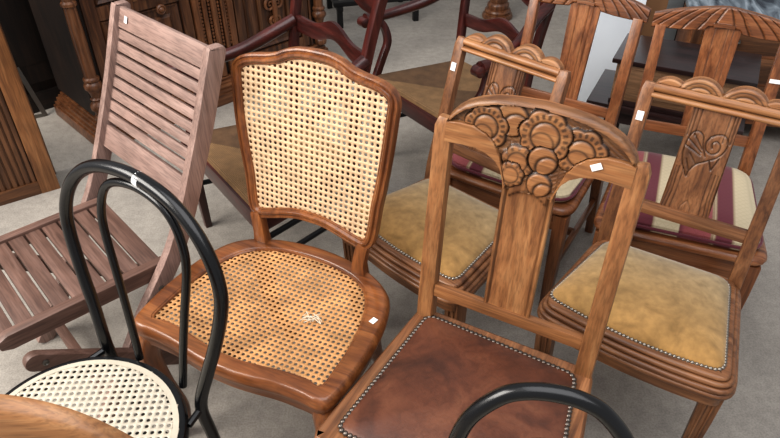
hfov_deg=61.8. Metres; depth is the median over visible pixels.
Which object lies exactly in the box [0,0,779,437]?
floor
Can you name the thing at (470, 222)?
dining chair
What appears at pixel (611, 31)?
panel
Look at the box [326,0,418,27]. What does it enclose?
rack
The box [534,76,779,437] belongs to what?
dining chair
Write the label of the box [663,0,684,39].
panel
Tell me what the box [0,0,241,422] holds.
folding chair
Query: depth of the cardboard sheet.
3.15 m
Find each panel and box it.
[577,0,646,101]
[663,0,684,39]
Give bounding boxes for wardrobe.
[0,0,60,112]
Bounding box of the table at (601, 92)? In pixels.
[586,69,745,136]
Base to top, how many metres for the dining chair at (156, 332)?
1.016 m
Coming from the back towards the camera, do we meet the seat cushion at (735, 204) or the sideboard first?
the sideboard
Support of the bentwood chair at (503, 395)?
on the floor
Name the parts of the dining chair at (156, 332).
leg, seat frame, leg, frame, leg, leg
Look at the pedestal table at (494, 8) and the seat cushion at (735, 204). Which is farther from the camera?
the pedestal table at (494, 8)
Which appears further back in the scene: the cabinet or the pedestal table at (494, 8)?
the pedestal table at (494, 8)
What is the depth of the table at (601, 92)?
2.80 m
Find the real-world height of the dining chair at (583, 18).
0.924 m
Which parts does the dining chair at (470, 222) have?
leg, seat frame, post, leg, rail, carved rail, post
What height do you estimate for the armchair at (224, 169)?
1.026 m
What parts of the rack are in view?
leg, leg, leg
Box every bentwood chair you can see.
[5,159,228,437]
[448,382,633,437]
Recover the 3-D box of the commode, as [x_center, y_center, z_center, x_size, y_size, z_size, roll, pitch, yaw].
[1.726,-0.722,3.096,0.750,0.600,0.430,9,38,12]
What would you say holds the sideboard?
on the floor
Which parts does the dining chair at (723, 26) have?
leg, post, seat, rail, carved rail, leg, post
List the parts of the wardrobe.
door panel, door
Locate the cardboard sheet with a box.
[641,0,668,36]
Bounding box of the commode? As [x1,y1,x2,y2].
[675,0,779,126]
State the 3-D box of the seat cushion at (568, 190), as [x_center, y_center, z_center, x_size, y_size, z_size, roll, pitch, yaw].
[0.474,-0.226,2.192,0.433,0.045,0.432,22,42,27]
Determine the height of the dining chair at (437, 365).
1.038 m
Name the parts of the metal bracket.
short arm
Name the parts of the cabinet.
fluted panel, door rail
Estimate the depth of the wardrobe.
3.23 m
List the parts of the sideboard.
door panel, door, door panel, applied moulding, door, door panel, applied moulding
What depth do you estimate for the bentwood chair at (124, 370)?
1.36 m
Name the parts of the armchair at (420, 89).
leg, armrest, seat frame, rush seat, post, armrest, post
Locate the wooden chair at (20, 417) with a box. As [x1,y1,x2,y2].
[0,394,132,437]
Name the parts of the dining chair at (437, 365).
post, seat frame, rail, carved rail, post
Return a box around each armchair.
[156,0,387,283]
[357,0,555,158]
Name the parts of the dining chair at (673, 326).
leg, post, seat frame, rail, leg, carved rail, post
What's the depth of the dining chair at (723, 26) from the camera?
1.97 m
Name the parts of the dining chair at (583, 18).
seat, post, leg, rail, carved rail, post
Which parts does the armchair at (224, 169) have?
leg, armrest, seat frame, rush seat, post, armrest, post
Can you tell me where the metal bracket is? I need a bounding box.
[17,67,47,117]
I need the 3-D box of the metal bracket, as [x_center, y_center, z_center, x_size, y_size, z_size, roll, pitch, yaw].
[-1.839,-0.629,3.287,0.136,0.269,0.054,-19,41,-23]
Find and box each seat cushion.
[452,153,585,201]
[604,151,762,249]
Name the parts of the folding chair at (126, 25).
seat rail, leg, seat rail, leg, rail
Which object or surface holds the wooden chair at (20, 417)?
on the floor
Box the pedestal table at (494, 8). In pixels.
[482,0,512,20]
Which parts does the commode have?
corner post, drawer, drawer, drawer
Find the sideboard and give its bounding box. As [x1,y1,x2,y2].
[28,0,328,144]
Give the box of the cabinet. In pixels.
[0,24,59,205]
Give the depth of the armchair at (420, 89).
2.67 m
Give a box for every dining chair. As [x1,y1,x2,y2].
[134,46,401,430]
[314,94,651,437]
[342,33,570,326]
[449,0,650,302]
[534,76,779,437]
[592,6,779,309]

